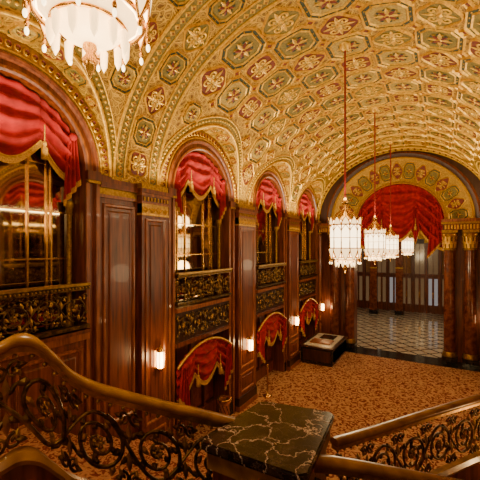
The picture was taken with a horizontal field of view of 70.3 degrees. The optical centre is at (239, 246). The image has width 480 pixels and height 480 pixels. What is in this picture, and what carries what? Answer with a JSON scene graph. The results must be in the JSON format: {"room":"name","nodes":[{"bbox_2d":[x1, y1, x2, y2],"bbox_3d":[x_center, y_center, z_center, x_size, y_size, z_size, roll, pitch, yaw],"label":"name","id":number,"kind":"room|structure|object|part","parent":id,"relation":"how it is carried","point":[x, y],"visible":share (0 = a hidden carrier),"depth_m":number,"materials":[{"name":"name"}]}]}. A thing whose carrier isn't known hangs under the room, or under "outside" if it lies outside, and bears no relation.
{"room":"theater lobby","nodes":[
{"label":"theater lobby","id":0,"kind":"room"},
{"bbox_2d":[0,32,321,443],"bbox_3d":[-1.562,0.850,8.661,1.060,8.300,21.360,0,0,30],"label":"wall","id":1,"kind":"structure","parent":0,"point":[123,233],"depth_m":7.01,"materials":[{"name":"brown wood"}]},
{"bbox_2d":[0,147,73,338],"bbox_3d":[-3.638,-0.555,5.172,0.370,3.910,2.380,0,0,30],"label":"mirror","id":2,"kind":"object","parent":1,"relation":"attached to","point":[36,226],"visible":0.68,"depth_m":5.62,"materials":[{"name":"brown mirror"}]},
{"bbox_2d":[0,75,80,205],"bbox_3d":[-3.433,-1.610,5.052,0.255,1.840,2.343,0,0,30],"label":"valance curtain","id":3,"kind":"object","parent":1,"relation":"attached to","point":[28,123],"visible":1,"depth_m":5.41,"materials":[{"name":"fabric"}]},
{"bbox_2d":[0,282,90,339],"bbox_3d":[-3.275,1.010,4.961,0.150,0.780,2.403,0,0,30],"label":"balcony railing","id":4,"kind":"object","parent":1,"relation":"attached to","point":[42,290],"visible":0.99,"depth_m":5.33,"materials":[{"name":"brown metal"}]},
{"bbox_2d":[154,345,164,372],"bbox_3d":[-1.714,2.400,7.289,0.227,0.600,0.171,0,0,30],"label":"wall sconce","id":5,"kind":"object","parent":1,"relation":"attached to","point":[159,353],"visible":1,"depth_m":7.23,"materials":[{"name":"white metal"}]},
{"bbox_2d":[175,185,221,302],"bbox_3d":[-1.244,-0.555,9.252,0.370,3.910,2.380,0,0,30],"label":"mirror","id":6,"kind":"object","parent":1,"relation":"attached to","point":[197,232],"visible":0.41,"depth_m":9.35,"materials":[{"name":"brown mirror"}]},
{"bbox_2d":[174,152,225,222],"bbox_3d":[-1.039,-1.610,9.131,0.255,1.840,2.343,0,0,30],"label":"valance curtain","id":7,"kind":"object","parent":1,"relation":"attached to","point":[195,170],"visible":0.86,"depth_m":9.12,"materials":[{"name":"fabric"}]},
{"bbox_2d":[175,296,230,440],"bbox_3d":[-1.135,3.225,9.200,0.650,3.530,2.403,0,0,30],"label":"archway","id":8,"kind":"object","parent":1,"relation":"in","point":[194,322],"visible":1,"depth_m":9.11,"materials":[{"name":"brown metal"}]},
{"bbox_2d":[175,268,232,306],"bbox_3d":[-0.881,1.010,9.040,0.150,0.780,2.402,0,0,30],"label":"balcony railing","id":9,"kind":"object","parent":1,"relation":"attached to","point":[224,270],"visible":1,"depth_m":8.85,"materials":[{"name":"brown metal"}]},
{"bbox_2d":[176,336,232,405],"bbox_3d":[-0.843,3.240,9.016,0.238,1.660,2.413,0,0,30],"label":"drape","id":10,"kind":"object","parent":1,"relation":"hanging from","point":[201,362],"visible":0.99,"depth_m":8.88,"materials":[{"name":"fabric"}]},
{"bbox_2d":[247,335,253,353],"bbox_3d":[0.326,3.080,10.765,0.227,0.600,0.171,0,0,30],"label":"wall sconce","id":11,"kind":"object","parent":1,"relation":"attached to","point":[250,344],"visible":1,"depth_m":10.71,"materials":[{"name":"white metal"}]},
{"bbox_2d":[230,362,285,414],"bbox_3d":[0.441,4.825,11.393,0.050,0.350,8.400,0,0,30],"label":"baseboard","id":12,"kind":"structure","parent":1,"relation":"attached to","point":[231,404],"depth_m":10.21,"materials":[{"name":"brown wood"}]},
{"bbox_2d":[256,203,277,284],"bbox_3d":[0.830,-0.555,12.788,0.370,3.910,2.380,0,0,30],"label":"mirror","id":13,"kind":"object","parent":1,"relation":"attached to","point":[266,233],"visible":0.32,"depth_m":13.11,"materials":[{"name":"brown mirror"}]},
{"bbox_2d":[256,179,281,228],"bbox_3d":[1.035,-1.610,12.668,0.255,1.840,2.343,0,0,30],"label":"valance curtain","id":14,"kind":"object","parent":1,"relation":"attached to","point":[267,195],"visible":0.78,"depth_m":12.78,"materials":[{"name":"fabric"}]},
{"bbox_2d":[256,283,285,381],"bbox_3d":[0.939,3.225,12.737,0.650,3.530,2.403,0,0,30],"label":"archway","id":15,"kind":"object","parent":1,"relation":"in","point":[269,299],"visible":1,"depth_m":12.82,"materials":[{"name":"brown wood"}]},
{"bbox_2d":[256,262,286,287],"bbox_3d":[1.193,1.010,12.577,0.150,0.780,2.403,0,0,30],"label":"balcony railing","id":16,"kind":"object","parent":1,"relation":"attached to","point":[263,276],"visible":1,"depth_m":12.39,"materials":[{"name":"brown metal"}]},
{"bbox_2d":[257,312,286,362],"bbox_3d":[1.232,3.240,12.552,0.238,1.660,2.413,0,0,30],"label":"drape","id":17,"kind":"object","parent":1,"relation":"hanging from","point":[274,324],"visible":1,"depth_m":12.43,"materials":[{"name":"fabric"}]},
{"bbox_2d":[294,314,298,326],"bbox_3d":[2.360,3.080,14.233,0.227,0.600,0.171,0,0,30],"label":"wall sconce","id":18,"kind":"object","parent":1,"relation":"attached to","point":[296,317],"visible":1,"depth_m":14.18,"materials":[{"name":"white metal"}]},
{"bbox_2d":[299,213,310,275],"bbox_3d":[2.880,-0.555,16.281,0.370,3.910,2.380,0,0,30],"label":"mirror","id":19,"kind":"object","parent":1,"relation":"attached to","point":[303,234],"visible":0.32,"depth_m":16.80,"materials":[{"name":"brown mirror"}]},
{"bbox_2d":[299,194,313,232],"bbox_3d":[3.085,-1.610,16.161,0.255,1.840,2.343,0,0,30],"label":"valance curtain","id":20,"kind":"object","parent":1,"relation":"attached to","point":[306,210],"visible":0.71,"depth_m":16.48,"materials":[{"name":"fabric"}]},
{"bbox_2d":[299,276,316,349],"bbox_3d":[2.989,3.225,16.230,0.650,3.530,2.403,0,0,30],"label":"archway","id":21,"kind":"object","parent":1,"relation":"in","point":[307,285],"visible":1,"depth_m":16.33,"materials":[{"name":"brown wood"}]},
{"bbox_2d":[299,259,317,278],"bbox_3d":[3.243,1.010,16.070,0.150,0.780,2.403,0,0,30],"label":"balcony railing","id":22,"kind":"object","parent":1,"relation":"attached to","point":[314,260],"visible":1,"depth_m":15.94,"materials":[{"name":"brown metal"}]},
{"bbox_2d":[299,298,318,335],"bbox_3d":[3.282,3.240,16.045,0.238,1.660,2.413,0,0,30],"label":"drape","id":23,"kind":"object","parent":1,"relation":"hanging from","point":[309,309],"visible":1,"depth_m":15.91,"materials":[{"name":"fabric"}]},
{"bbox_2d":[0,0,479,214],"bbox_3d":[1.856,-2.875,6.621,7.320,3.150,21.300,0,0,30],"label":"ceiling","id":24,"kind":"structure","parent":0,"point":[163,12],"depth_m":7.04,"materials":[{"name":"gold metal"}]},
{"bbox_2d":[22,0,151,78],"bbox_3d":[-0.895,-2.723,2.032,0.733,3.453,0.733,0,0,3],"label":"chandelier","id":25,"kind":"object","parent":24,"relation":"hanging from","point":[97,27],"visible":1,"depth_m":1.96,"materials":[{"name":"beige glass"}]},
{"bbox_2d":[0,0,479,220],"bbox_3d":[1.945,-2.902,6.773,7.368,3.146,21.133,0,0,30],"label":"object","id":26,"kind":"structure","parent":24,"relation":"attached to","point":[239,48],"depth_m":7.53,"materials":[{"name":"gold metal"}]},
{"bbox_2d":[328,42,362,272],"bbox_3d":[2.308,-1.935,7.492,0.712,5.030,0.712,0,0,27],"label":"chandelier","id":27,"kind":"object","parent":24,"relation":"hanging from","point":[345,230],"visible":1,"depth_m":7.28,"materials":[{"name":"beige glass"}]},
{"bbox_3d":[2.308,-2.750,7.492,0.280,3.400,0.273,0,0,30],"label":"suspension rod","id":28,"kind":"part","parent":27,"relation":"part of","materials":[{"name":"metal"}]},
{"bbox_2d":[364,107,385,263],"bbox_3d":[4.317,-1.934,10.916,0.676,5.031,0.676,0,0,3],"label":"chandelier","id":29,"kind":"object","parent":24,"relation":"hanging from","point":[374,237],"visible":1,"depth_m":10.75,"materials":[{"name":"beige glass"}]},
{"bbox_3d":[4.317,-2.730,10.916,0.280,3.440,0.273,0,0,30],"label":"suspension rod","id":30,"kind":"part","parent":29,"relation":"part of","materials":[{"name":"metal"}]},
{"bbox_2d":[383,141,398,261],"bbox_3d":[6.342,-1.916,14.366,0.654,5.067,0.654,0,0,33],"label":"chandelier","id":31,"kind":"object","parent":24,"relation":"hanging from","point":[392,241],"visible":0.77,"depth_m":14.17,"materials":[{"name":"beige glass"}]},
{"bbox_3d":[6.342,-2.700,14.366,0.280,3.500,0.273,0,0,30],"label":"suspension rod","id":32,"kind":"part","parent":31,"relation":"part of","materials":[{"name":"metal"}]},
{"bbox_2d":[178,307,479,479],"bbox_3d":[4.511,5.099,12.136,13.500,0.202,33.500,0,0,30],"label":"floor","id":33,"kind":"structure","parent":0,"point":[366,387],"depth_m":12.40,"materials":[{"name":"carpet"}]},
{"bbox_2d":[0,427,212,479],"bbox_3d":[-2.565,3.316,3.227,2.690,3.432,10.870,0,0,30],"label":"staircase","id":34,"kind":"structure","parent":33,"relation":"on","point":[89,472],"depth_m":4.63,"materials":[{"name":"carpet"}]},
{"bbox_2d":[0,333,235,479],"bbox_3d":[-1.071,1.777,2.339,1.420,2.534,1.919,0,0,30],"label":"stair railing","id":35,"kind":"object","parent":34,"relation":"on","point":[22,462],"depth_m":2.21,"materials":[{"name":"black metal"}]},
{"bbox_2d":[217,395,231,415],"bbox_3d":[-0.424,4.500,9.060,0.400,1.000,0.400,0,0,30],"label":"urn","id":36,"kind":"object","parent":33,"relation":"on","point":[224,401],"visible":0.51,"depth_m":8.93,"materials":[{"name":"brown metal"}]},
{"bbox_2d":[201,401,333,479],"bbox_3d":[0.276,3.200,2.660,0.807,3.600,0.920,0,0,30],"label":"pedestal","id":37,"kind":"object","parent":33,"relation":"on","point":[268,440],"visible":0.99,"depth_m":2.45,"materials":[{"name":"stone"}]},
{"bbox_2d":[263,364,271,397],"bbox_3d":[0.925,4.465,11.457,0.320,1.070,0.320,0,0,30],"label":"stanchion post","id":38,"kind":"object","parent":33,"relation":"on","point":[266,395],"visible":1,"depth_m":11.43,"materials":[{"name":"gold metal"}]},
{"bbox_2d":[300,332,346,366],"bbox_3d":[3.844,4.580,15.484,1.460,0.830,2.480,0,0,30],"label":"display case","id":39,"kind":"object","parent":33,"relation":"on","point":[323,349],"depth_m":14.67,"materials":[{"name":"brown wood"}]},
{"bbox_2d":[327,233,338,334],"bbox_3d":[4.787,2.140,17.249,0.720,5.720,0.740,0,0,30],"label":"marble column","id":40,"kind":"structure","parent":33,"relation":"on","point":[334,271],"depth_m":17.07,"materials":[{"name":"brown stone"}]},
{"bbox_2d":[345,263,356,349],"bbox_3d":[5.434,2.140,16.870,0.720,5.720,0.740,0,0,30],"label":"marble column","id":41,"kind":"structure","parent":33,"relation":"on","point":[351,343],"depth_m":16.68,"materials":[{"name":"brown stone"}]},
{"bbox_2d":[369,259,378,313],"bbox_3d":[10.106,1.310,25.723,0.800,7.380,0.800,0,0,30],"label":"pier","id":42,"kind":"object","parent":33,"relation":"on","point":[373,309],"visible":0.44,"depth_m":25.51,"materials":[{"name":"stone"}]},
{"bbox_2d":[395,242,403,314],"bbox_3d":[11.825,1.310,25.294,0.800,7.380,0.800,0,0,30],"label":"pier","id":43,"kind":"object","parent":33,"relation":"on","point":[399,267],"visible":0.44,"depth_m":25.07,"materials":[{"name":"stone"}]},
{"bbox_2d":[441,230,457,365],"bbox_3d":[9.056,2.140,14.744,0.720,5.720,0.740,0,0,30],"label":"marble column","id":44,"kind":"structure","parent":33,"relation":"on","point":[449,245],"depth_m":14.56,"materials":[{"name":"brown stone"}]},
{"bbox_2d":[462,229,478,368],"bbox_3d":[9.703,2.140,14.365,0.720,5.720,0.740,0,0,30],"label":"marble column","id":45,"kind":"structure","parent":33,"relation":"on","point":[470,359],"depth_m":14.19,"materials":[{"name":"brown stone"}]},
{"bbox_2d":[320,151,479,364],"bbox_3d":[7.415,0.125,16.096,7.720,9.750,1.430,0,0,30],"label":"archway","id":46,"kind":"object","parent":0,"point":[456,188],"depth_m":15.60,"materials":[{"name":"brown wood"}]},
{"bbox_2d":[320,301,324,312],"bbox_3d":[4.187,3.050,17.346,0.227,0.600,0.171,0,0,30],"label":"wall sconce","id":47,"kind":"object","parent":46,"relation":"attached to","point":[322,306],"visible":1,"depth_m":17.29,"materials":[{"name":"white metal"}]},
{"bbox_2d":[357,184,443,258],"bbox_3d":[7.687,-1.260,16.561,3.950,3.640,0.382,0,0,30],"label":"drapery","id":48,"kind":"object","parent":46,"relation":"attached to","point":[415,210],"visible":0.74,"depth_m":16.34,"materials":[{"name":"fabric"}]},
{"bbox_2d":[357,232,443,314],"bbox_3d":[13.014,1.300,26.509,13.620,7.400,0.500,0,0,30],"label":"doors","id":49,"kind":"structure","parent":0,"point":[423,278],"depth_m":26.20,"materials":[{"name":"brown wood"}]},
{"bbox_3d":[10.166,-2.475,21.774,13.500,0.150,11.150,0,0,30],"label":"ceiling","id":50,"kind":"structure","parent":0,"visible":0},
{"bbox_2d":[401,235,413,257],"bbox_3d":[10.172,-0.870,20.698,0.712,3.060,0.712,0,0,27],"label":"chandelier","id":51,"kind":"object","parent":50,"relation":"hanging from","point":[407,245],"visible":0.83,"depth_m":20.45,"materials":[{"name":"beige glass"}]},
{"bbox_3d":[2.051,2.850,2.681,2.294,0.300,5.100,0,0,30],"label":"landing","id":52,"kind":"object","parent":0,"visible":0},
{"bbox_2d":[314,454,460,479],"bbox_3d":[1.410,2.154,2.449,1.884,1.405,0.138,0,0,-4],"label":"stair railing","id":53,"kind":"object","parent":52,"relation":"on","point":[326,464],"visible":0.78,"depth_m":2.38,"materials":[{"name":"brown wood"}]},
{"bbox_2d":[330,394,479,479],"bbox_3d":[2.472,2.447,3.969,3.752,1.478,0.164,0,0,-29],"label":"stair railing","id":54,"kind":"object","parent":52,"relation":"on","point":[467,467],"visible":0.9,"depth_m":3.77,"materials":[{"name":"brown wood"}]}
]}

